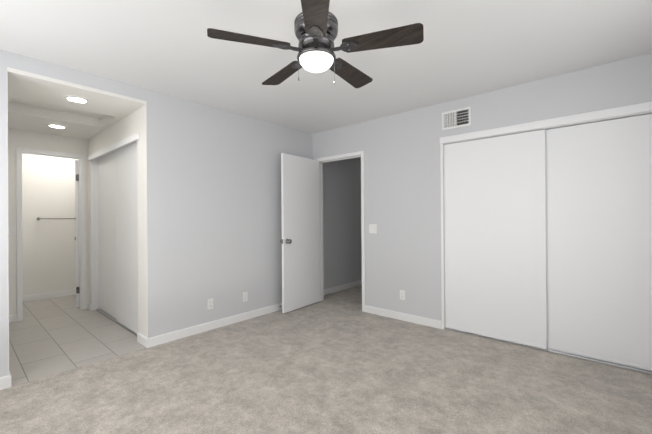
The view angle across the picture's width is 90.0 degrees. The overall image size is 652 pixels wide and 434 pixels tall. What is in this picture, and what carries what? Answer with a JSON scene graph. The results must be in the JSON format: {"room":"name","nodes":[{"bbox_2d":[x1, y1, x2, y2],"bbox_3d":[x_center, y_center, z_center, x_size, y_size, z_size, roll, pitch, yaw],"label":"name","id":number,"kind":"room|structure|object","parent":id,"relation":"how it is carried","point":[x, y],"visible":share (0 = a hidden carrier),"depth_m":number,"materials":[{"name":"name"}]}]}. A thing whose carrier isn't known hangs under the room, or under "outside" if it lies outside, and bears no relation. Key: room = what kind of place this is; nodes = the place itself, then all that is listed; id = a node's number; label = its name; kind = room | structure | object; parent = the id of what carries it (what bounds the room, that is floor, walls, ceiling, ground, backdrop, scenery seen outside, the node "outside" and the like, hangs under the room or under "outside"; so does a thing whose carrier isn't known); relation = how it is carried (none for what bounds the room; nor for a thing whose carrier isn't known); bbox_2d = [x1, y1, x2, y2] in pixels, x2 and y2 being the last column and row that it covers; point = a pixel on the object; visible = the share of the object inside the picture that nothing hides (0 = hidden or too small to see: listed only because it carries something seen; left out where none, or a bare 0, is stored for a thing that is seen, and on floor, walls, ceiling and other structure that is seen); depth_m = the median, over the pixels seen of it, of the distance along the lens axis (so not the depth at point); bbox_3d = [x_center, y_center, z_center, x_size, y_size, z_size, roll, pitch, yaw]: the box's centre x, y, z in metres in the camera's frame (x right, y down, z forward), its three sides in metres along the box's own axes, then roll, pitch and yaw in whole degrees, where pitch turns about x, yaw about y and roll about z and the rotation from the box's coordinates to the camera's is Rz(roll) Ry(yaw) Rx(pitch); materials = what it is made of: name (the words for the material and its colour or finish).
{"room":"empty bedroom","nodes":[
{"label":"empty bedroom","id":0,"kind":"room"},
{"bbox_2d":[8,128,88,314],"bbox_3d":[-3.279,-0.026,4.449,0.100,2.540,1.858,0,0,41],"label":"wall","id":1,"kind":"structure","parent":0,"point":[36,140],"depth_m":3.92,"materials":[{"name":"white paint"}]},
{"bbox_2d":[8,226,15,235],"bbox_3d":[-3.720,0.161,3.858,0.012,0.115,0.070,0,0,41],"label":"light switch","id":2,"kind":"object","parent":1,"relation":"attached to","point":[11,230],"visible":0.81,"depth_m":3.86,"materials":[{"name":"white plastic"}]},
{"bbox_2d":[16,147,86,320],"bbox_3d":[-3.510,0.205,4.183,0.128,2.080,0.686,0,0,41],"label":"door frame","id":3,"kind":"structure","parent":1,"relation":"attached to","point":[82,227],"depth_m":4.11,"materials":[{"name":"white wood"}]},
{"bbox_2d":[75,160,79,307],"bbox_3d":[-3.523,0.229,4.703,0.583,2.006,0.253,0,0,41],"label":"bathroom door","id":4,"kind":"structure","parent":1,"relation":"in","point":[77,231],"depth_m":4.44,"materials":[{"name":"grey wood"}]},
{"bbox_2d":[22,153,78,295],"bbox_3d":[-4.175,-0.019,5.232,0.100,2.540,2.058,0,0,41],"label":"wall","id":5,"kind":"structure","parent":0,"point":[49,245],"depth_m":5.03,"materials":[{"name":"white paint"}]},
{"bbox_2d":[23,289,75,301],"bbox_3d":[-4.124,1.208,5.193,0.013,0.086,1.858,0,0,41],"label":"baseboard","id":6,"kind":"structure","parent":5,"relation":"attached to","point":[73,291],"depth_m":5.02,"materials":[{"name":"white wood"}]},
{"bbox_2d":[37,217,75,219],"bbox_3d":[-4.182,0.026,5.091,0.074,0.044,0.504,0,0,41],"label":"towel rail","id":7,"kind":"object","parent":5,"relation":"attached to","point":[38,218],"visible":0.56,"depth_m":5.04,"materials":[{"name":"grey metal"}]},
{"bbox_2d":[7,67,146,139],"bbox_3d":[-2.779,-1.106,3.399,2.049,0.100,0.945,0,0,41],"label":"ceiling","id":8,"kind":"structure","parent":0,"point":[114,107],"depth_m":3.13,"materials":[{"name":"white paint"}]},
{"bbox_2d":[47,124,66,128],"bbox_3d":[-3.119,-1.049,3.777,0.188,0.008,0.188,0,0,41],"label":"recessed light","id":9,"kind":"object","parent":8,"relation":"in","point":[56,126],"visible":1,"depth_m":3.77,"materials":[{"name":"white plastic"}]},
{"bbox_2d":[9,97,106,119],"bbox_3d":[-2.715,-1.157,3.350,0.630,0.036,0.860,0,0,41],"label":"ceiling hatch","id":10,"kind":"object","parent":8,"relation":"attached to","point":[44,106],"visible":0.23,"depth_m":3.47,"materials":[{"name":"white paint"}]},
{"bbox_2d":[64,96,89,103],"bbox_3d":[-2.244,-1.057,2.939,0.188,0.008,0.188,0,0,41],"label":"recessed light","id":11,"kind":"object","parent":8,"relation":"in","point":[76,99],"visible":1,"depth_m":2.92,"materials":[{"name":"white plastic"}]},
{"bbox_2d":[88,107,143,335],"bbox_3d":[-2.455,-0.033,3.834,1.950,2.540,0.130,0,0,41],"label":"wall","id":12,"kind":"structure","parent":0,"point":[126,126],"depth_m":3.34,"materials":[{"name":"white paint"}]},
{"bbox_2d":[98,152,115,317],"bbox_3d":[-2.739,0.224,4.112,0.846,2.004,0.018,0,0,41],"label":"sliding closet door","id":13,"kind":"structure","parent":12,"relation":"in","point":[107,225],"depth_m":4.13,"materials":[{"name":"white wood"}]},
{"bbox_2d":[88,133,138,160],"bbox_3d":[-2.474,-0.787,3.813,1.780,0.064,0.126,0,0,41],"label":"track rail","id":14,"kind":"object","parent":12,"relation":"attached to","point":[114,147],"visible":0.9,"depth_m":3.66,"materials":[{"name":"white wood"}]},
{"bbox_2d":[91,145,138,332],"bbox_3d":[-2.450,0.222,3.829,1.668,2.030,0.130,0,0,41],"label":"trim","id":15,"kind":"structure","parent":12,"relation":"attached to","point":[94,241],"depth_m":4.35,"materials":[{"name":"white wood"}]},
{"bbox_2d":[115,142,137,332],"bbox_3d":[-2.149,0.219,3.562,0.846,2.004,0.018,0,0,41],"label":"sliding closet door","id":16,"kind":"structure","parent":12,"relation":"in","point":[126,244],"depth_m":3.59,"materials":[{"name":"white wood"}]},
{"bbox_2d":[0,49,312,376],"bbox_3d":[-1.566,-0.040,3.293,0.100,2.540,4.060,0,0,41],"label":"wall","id":17,"kind":"structure","parent":0,"point":[214,221],"depth_m":3.47,"materials":[{"name":"grey paint"}]},
{"bbox_2d":[0,372,10,389],"bbox_3d":[-2.539,1.192,2.108,0.043,0.086,0.725,0,0,41],"label":"baseboard","id":18,"kind":"structure","parent":17,"relation":"attached to","point":[5,382],"depth_m":2.34,"materials":[{"name":"white wood"}]},
{"bbox_2d":[7,71,147,342],"bbox_3d":[-2.037,0.085,2.755,0.098,2.295,0.949,0,0,41],"label":"trim","id":19,"kind":"structure","parent":17,"relation":"attached to","point":[145,266],"depth_m":3.10,"materials":[{"name":"white paint"}]},
{"bbox_2d":[207,298,212,309],"bbox_3d":[-1.259,0.948,3.552,0.009,0.115,0.070,0,0,41],"label":"electrical outlet","id":20,"kind":"object","parent":17,"relation":"attached to","point":[209,303],"visible":1,"depth_m":3.54,"materials":[{"name":"white plastic"}]},
{"bbox_2d":[145,303,281,347],"bbox_3d":[-0.925,1.184,3.916,0.030,0.086,2.286,0,0,41],"label":"baseboard","id":21,"kind":"structure","parent":17,"relation":"attached to","point":[164,338],"depth_m":3.51,"materials":[{"name":"white wood"}]},
{"bbox_2d":[243,291,247,301],"bbox_3d":[-0.964,0.952,3.889,0.009,0.115,0.070,0,0,41],"label":"electrical outlet","id":22,"kind":"object","parent":17,"relation":"attached to","point":[245,296],"visible":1,"depth_m":3.89,"materials":[{"name":"white plastic"}]},
{"bbox_2d":[0,300,651,433],"bbox_3d":[-0.019,1.247,2.012,3.900,0.060,4.160,0,0,41],"label":"floor carpet","id":23,"kind":"object","parent":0,"point":[324,367],"visible":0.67,"depth_m":2.33,"materials":[{"name":"beige carpet"}]},
{"bbox_2d":[445,328,651,374],"bbox_3d":[1.982,1.199,2.955,1.800,0.011,0.073,0,0,41],"label":"floor guide","id":24,"kind":"object","parent":23,"relation":"on","point":[602,362],"visible":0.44,"depth_m":2.80,"materials":[{"name":"silver metal"}]},
{"bbox_2d":[0,0,651,133],"bbox_3d":[-0.075,-1.272,2.049,4.000,0.100,4.160,0,0,41],"label":"ceiling","id":25,"kind":"structure","parent":0,"point":[466,48],"depth_m":2.35,"materials":[{"name":"paint"}]},
{"bbox_2d":[207,0,423,87],"bbox_3d":[-0.052,-1.028,2.081,1.251,0.389,1.232,0,0,41],"label":"ceiling fan","id":26,"kind":"object","parent":25,"relation":"hanging from","point":[316,27],"visible":1,"depth_m":1.95,"materials":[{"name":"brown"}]},
{"bbox_2d":[323,157,361,288],"bbox_3d":[0.729,-0.051,6.068,0.100,2.540,2.940,0,0,41],"label":"wall","id":27,"kind":"structure","parent":0,"point":[342,254],"depth_m":5.47,"materials":[{"name":"grey paint"}]},
{"bbox_2d":[324,280,361,294],"bbox_3d":[0.781,1.175,6.029,0.013,0.086,2.940,0,0,41],"label":"baseboard","id":28,"kind":"structure","parent":27,"relation":"attached to","point":[341,287],"depth_m":5.42,"materials":[{"name":"white wood"}]},
{"bbox_2d":[312,53,651,320],"bbox_3d":[1.233,-0.059,3.607,4.100,2.540,0.100,0,0,41],"label":"wall","id":29,"kind":"structure","parent":0,"point":[402,183],"depth_m":3.68,"materials":[{"name":"grey paint"}]},
{"bbox_2d":[280,153,319,312],"bbox_3d":[-0.310,0.201,4.378,0.165,2.016,0.749,0,0,41],"label":"bedroom door","id":30,"kind":"structure","parent":29,"relation":"in","point":[300,240],"depth_m":4.34,"materials":[{"name":"white wood"}]},
{"bbox_2d":[315,151,364,311],"bbox_3d":[0.208,0.185,4.505,0.861,2.070,0.128,0,0,41],"label":"door frame","id":31,"kind":"structure","parent":29,"relation":"attached to","point":[341,157],"depth_m":4.45,"materials":[{"name":"white wood"}]},
{"bbox_2d":[369,224,376,233],"bbox_3d":[0.588,0.148,4.098,0.116,0.116,0.012,0,0,41],"label":"light switch","id":32,"kind":"object","parent":29,"relation":"attached to","point":[372,228],"visible":1,"depth_m":4.09,"materials":[{"name":"white plastic"}]},
{"bbox_2d":[400,290,404,299],"bbox_3d":[0.899,0.917,3.832,0.070,0.115,0.009,0,0,41],"label":"electrical outlet","id":33,"kind":"object","parent":29,"relation":"attached to","point":[402,294],"visible":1,"depth_m":3.83,"materials":[{"name":"white plastic"}]},
{"bbox_2d":[365,305,441,328],"bbox_3d":[0.876,1.171,3.851,0.994,0.086,0.013,0,0,41],"label":"baseboard","id":34,"kind":"structure","parent":29,"relation":"attached to","point":[434,323],"depth_m":3.81,"materials":[{"name":"white wood"}]},
{"bbox_2d":[440,144,444,328],"bbox_3d":[1.272,0.209,3.537,0.027,2.004,0.056,0,0,41],"label":"trim","id":35,"kind":"structure","parent":29,"relation":"attached to","point":[442,236],"depth_m":3.52,"materials":[{"name":"white wood"}]},
{"bbox_2d":[442,106,470,129],"bbox_3d":[1.361,-1.030,3.416,0.300,0.190,0.014,0,0,41],"label":"air vent","id":36,"kind":"object","parent":29,"relation":"in","point":[457,118],"visible":1,"depth_m":3.41,"materials":[{"name":"white plastic"}]},
{"bbox_2d":[444,129,546,349],"bbox_3d":[1.635,0.204,3.234,0.916,1.979,0.022,0,0,41],"label":"sliding closet door","id":37,"kind":"structure","parent":29,"relation":"in","point":[495,233],"depth_m":3.18,"materials":[{"name":"white wood"}]},
{"bbox_2d":[440,102,651,144],"bbox_3d":[1.956,-0.830,2.950,1.847,0.071,0.103,0,0,41],"label":"track rail","id":38,"kind":"object","parent":29,"relation":"attached to","point":[608,114],"visible":0.96,"depth_m":2.83,"materials":[{"name":"white wood"}]},
{"bbox_2d":[545,114,651,370],"bbox_3d":[2.314,0.199,2.679,0.916,1.979,0.022,0,0,41],"label":"sliding closet door","id":39,"kind":"structure","parent":29,"relation":"in","point":[599,234],"depth_m":2.70,"materials":[{"name":"white wood"}]},
{"label":"outside","id":40,"kind":"structure","parent":0,"visible":0},
{"bbox_2d":[9,294,145,385],"bbox_3d":[-2.947,1.271,4.163,3.340,0.060,2.058,0,0,41],"label":"floor","id":41,"kind":"structure","parent":40,"point":[50,336],"depth_m":3.29,"materials":[{"name":"grey tile"}]},
{"bbox_2d":[96,309,136,334],"bbox_3d":[-2.437,1.232,3.836,1.660,0.011,0.055,0,0,41],"label":"floor guide","id":42,"kind":"object","parent":41,"relation":"on","point":[106,314],"visible":0.31,"depth_m":3.96,"materials":[{"name":"silver metal"}]},
{"bbox_2d":[324,285,361,307],"bbox_3d":[1.183,1.245,5.677,1.280,0.060,3.140,0,0,41],"label":"floor carpet","id":43,"kind":"object","parent":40,"point":[352,296],"depth_m":4.94,"materials":[{"name":"beige carpet"}]}
]}

